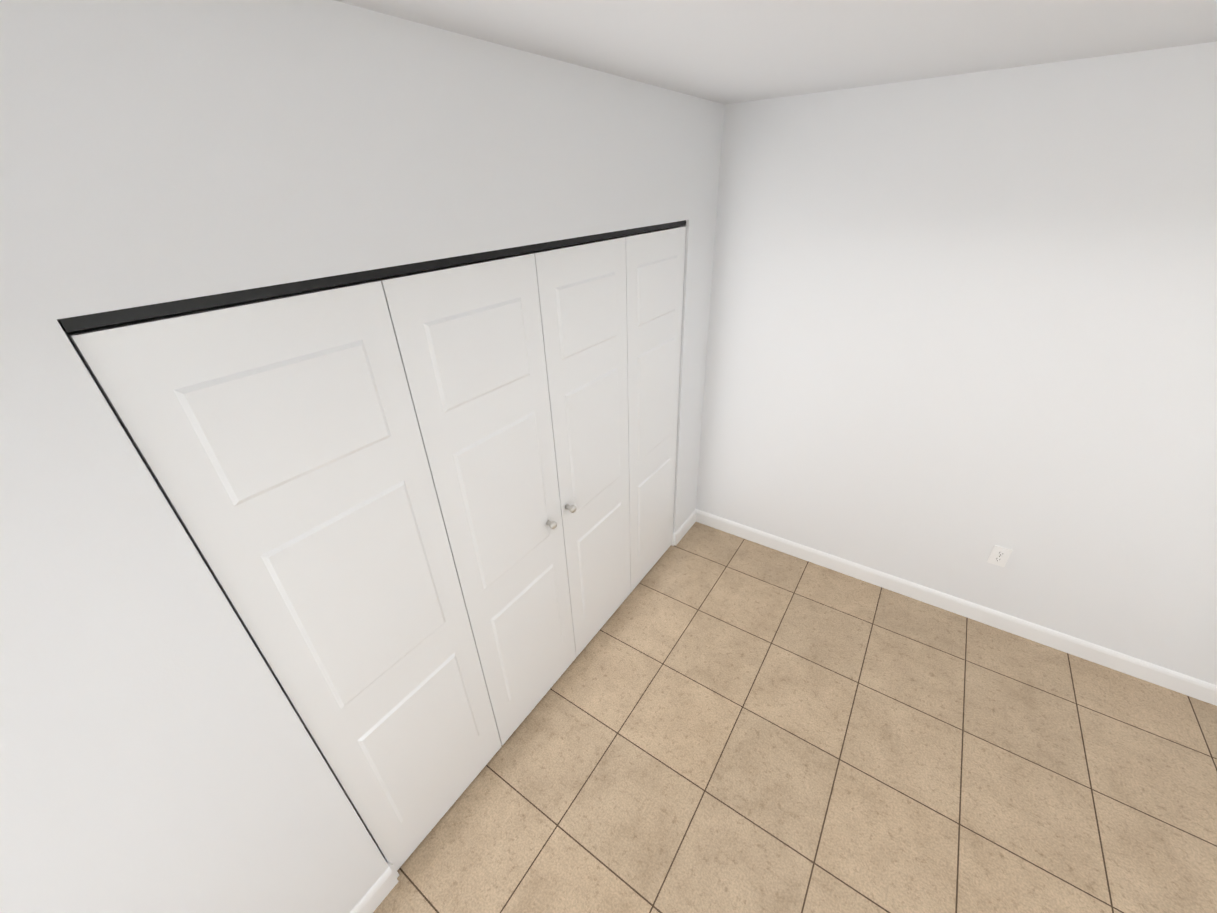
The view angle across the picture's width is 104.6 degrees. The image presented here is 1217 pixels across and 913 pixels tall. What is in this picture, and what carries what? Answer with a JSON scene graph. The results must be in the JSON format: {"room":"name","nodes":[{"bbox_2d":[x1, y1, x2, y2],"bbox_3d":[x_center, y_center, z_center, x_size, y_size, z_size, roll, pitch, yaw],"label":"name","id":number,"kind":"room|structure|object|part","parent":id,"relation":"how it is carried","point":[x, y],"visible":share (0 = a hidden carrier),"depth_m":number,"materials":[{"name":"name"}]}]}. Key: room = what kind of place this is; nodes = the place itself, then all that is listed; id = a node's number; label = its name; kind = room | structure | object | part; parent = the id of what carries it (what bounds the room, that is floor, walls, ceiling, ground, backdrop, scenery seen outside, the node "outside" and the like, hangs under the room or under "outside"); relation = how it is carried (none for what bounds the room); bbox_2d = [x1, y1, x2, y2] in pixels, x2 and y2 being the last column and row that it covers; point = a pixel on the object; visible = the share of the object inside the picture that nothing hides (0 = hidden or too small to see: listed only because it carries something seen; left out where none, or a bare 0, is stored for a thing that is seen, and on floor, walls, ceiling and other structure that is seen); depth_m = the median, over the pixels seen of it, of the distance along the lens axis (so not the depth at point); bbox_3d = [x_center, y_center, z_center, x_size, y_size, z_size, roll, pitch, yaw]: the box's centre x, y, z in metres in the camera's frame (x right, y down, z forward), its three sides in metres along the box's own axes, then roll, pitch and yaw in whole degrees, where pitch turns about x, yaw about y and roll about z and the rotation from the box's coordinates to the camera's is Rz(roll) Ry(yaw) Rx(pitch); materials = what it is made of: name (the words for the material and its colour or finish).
{"room":"empty bedroom","nodes":[
{"label":"empty bedroom","id":0,"kind":"room"},
{"bbox_2d":[64,247,558,726],"bbox_3d":[-1.144,-0.079,2.029,0.100,2.440,3.509,17,35,30],"label":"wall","id":1,"kind":"structure","parent":0,"point":[232,304],"depth_m":1.59,"materials":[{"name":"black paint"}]},
{"bbox_2d":[0,0,724,912],"bbox_3d":[-0.451,0.135,1.606,0.120,2.440,3.509,17,35,30],"label":"wall","id":2,"kind":"structure","parent":0,"point":[160,752],"depth_m":0.89,"materials":[{"name":"white paint"}]},
{"bbox_2d":[57,220,685,331],"bbox_3d":[-0.247,-0.656,1.479,0.035,0.020,2.126,17,35,30],"label":"door track","id":3,"kind":"object","parent":2,"relation":"attached to","point":[82,322],"visible":0.71,"depth_m":0.96,"materials":[{"name":"grey metal"}]},
{"bbox_2d":[67,280,501,870],"bbox_3d":[-0.659,0.538,1.400,0.038,1.935,0.528,17,35,30],"label":"closet door leaf","id":4,"kind":"structure","parent":3,"relation":"hanging from","point":[277,442],"depth_m":1.13,"materials":[{"name":"white paint"}]},
{"bbox_2d":[376,253,575,745],"bbox_3d":[-0.327,0.305,1.785,0.080,1.935,0.582,17,35,30],"label":"closet door leaf","id":5,"kind":"structure","parent":3,"relation":"hanging from","point":[469,339],"depth_m":1.56,"materials":[{"name":"white paint"}]},
{"bbox_3d":[-0.194,0.245,1.940,0.047,0.034,0.162,17,35,30],"label":"closet door knobs","id":6,"kind":"part","parent":5,"relation":"part of","materials":[{"name":"silver metal"}]},
{"bbox_2d":[530,237,630,656],"bbox_3d":[-0.060,0.085,2.152,0.038,1.935,0.528,17,35,30],"label":"closet door leaf","id":7,"kind":"structure","parent":3,"relation":"hanging from","point":[582,296],"depth_m":1.97,"materials":[{"name":"white paint"}]},
{"bbox_2d":[622,226,685,591],"bbox_3d":[0.240,-0.141,2.528,0.038,1.935,0.528,17,35,30],"label":"closet door leaf","id":8,"kind":"structure","parent":3,"relation":"hanging from","point":[654,278],"depth_m":2.37,"materials":[{"name":"white paint"}]},
{"bbox_2d":[350,867,398,912],"bbox_3d":[-1.050,1.691,1.282,0.013,0.101,1.050,17,35,30],"label":"baseboard","id":9,"kind":"structure","parent":2,"relation":"attached to","point":[378,892],"depth_m":1.60,"materials":[{"name":"white paint"}]},
{"bbox_2d":[376,845,398,877],"bbox_3d":[-0.805,1.448,1.691,0.120,0.101,0.013,17,35,30],"label":"baseboard","id":10,"kind":"structure","parent":2,"relation":"attached to","point":[393,869],"depth_m":1.66,"materials":[{"name":"white paint"}]},
{"bbox_2d":[671,533,674,545],"bbox_3d":[0.391,0.544,3.192,0.120,0.101,0.013,17,35,30],"label":"baseboard","id":11,"kind":"structure","parent":2,"relation":"attached to","point":[673,537],"depth_m":3.16,"materials":[{"name":"white paint"}]},
{"bbox_2d":[674,509,695,545],"bbox_3d":[0.541,0.489,3.278,0.013,0.101,0.325,17,35,30],"label":"baseboard","id":12,"kind":"structure","parent":2,"relation":"attached to","point":[685,527],"depth_m":3.25,"materials":[{"name":"white paint"}]},
{"bbox_2d":[562,228,665,246],"bbox_3d":[0.069,-0.622,2.897,0.710,2.440,0.100,17,35,30],"label":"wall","id":13,"kind":"structure","parent":0,"point":[665,228],"depth_m":2.54,"materials":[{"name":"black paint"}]},
{"bbox_2d":[304,522,1216,912],"bbox_3d":[1.200,1.736,1.253,5.678,0.100,3.909,17,35,30],"label":"floor","id":14,"kind":"structure","parent":0,"point":[718,722],"depth_m":1.93,"materials":[{"name":"tile"}]},
{"bbox_2d":[335,0,1216,103],"bbox_3d":[1.114,-0.478,-0.011,5.678,0.120,3.909,17,35,30],"label":"ceiling","id":15,"kind":"structure","parent":0,"point":[727,51],"depth_m":1.21,"materials":[{"name":"white paint"}]},
{"bbox_2d":[696,41,1216,684],"bbox_3d":[2.203,-0.157,1.936,5.678,2.440,0.200,17,35,30],"label":"wall","id":16,"kind":"structure","parent":0,"point":[962,327],"depth_m":2.06,"materials":[{"name":"white paint"}]},
{"bbox_2d":[696,509,1216,705],"bbox_3d":[2.492,1.000,2.251,4.528,0.101,0.013,17,35,30],"label":"baseboard","id":17,"kind":"structure","parent":16,"relation":"attached to","point":[1187,685],"depth_m":2.53,"materials":[{"name":"white paint"}]},
{"bbox_2d":[987,545,1011,566],"bbox_3d":[1.970,0.503,2.371,0.070,0.114,0.008,17,35,30],"label":"duplex electrical outlet","id":18,"kind":"object","parent":16,"relation":"attached to","point":[999,555],"visible":1,"depth_m":2.37,"materials":[{"name":"white plastic"}]}
]}

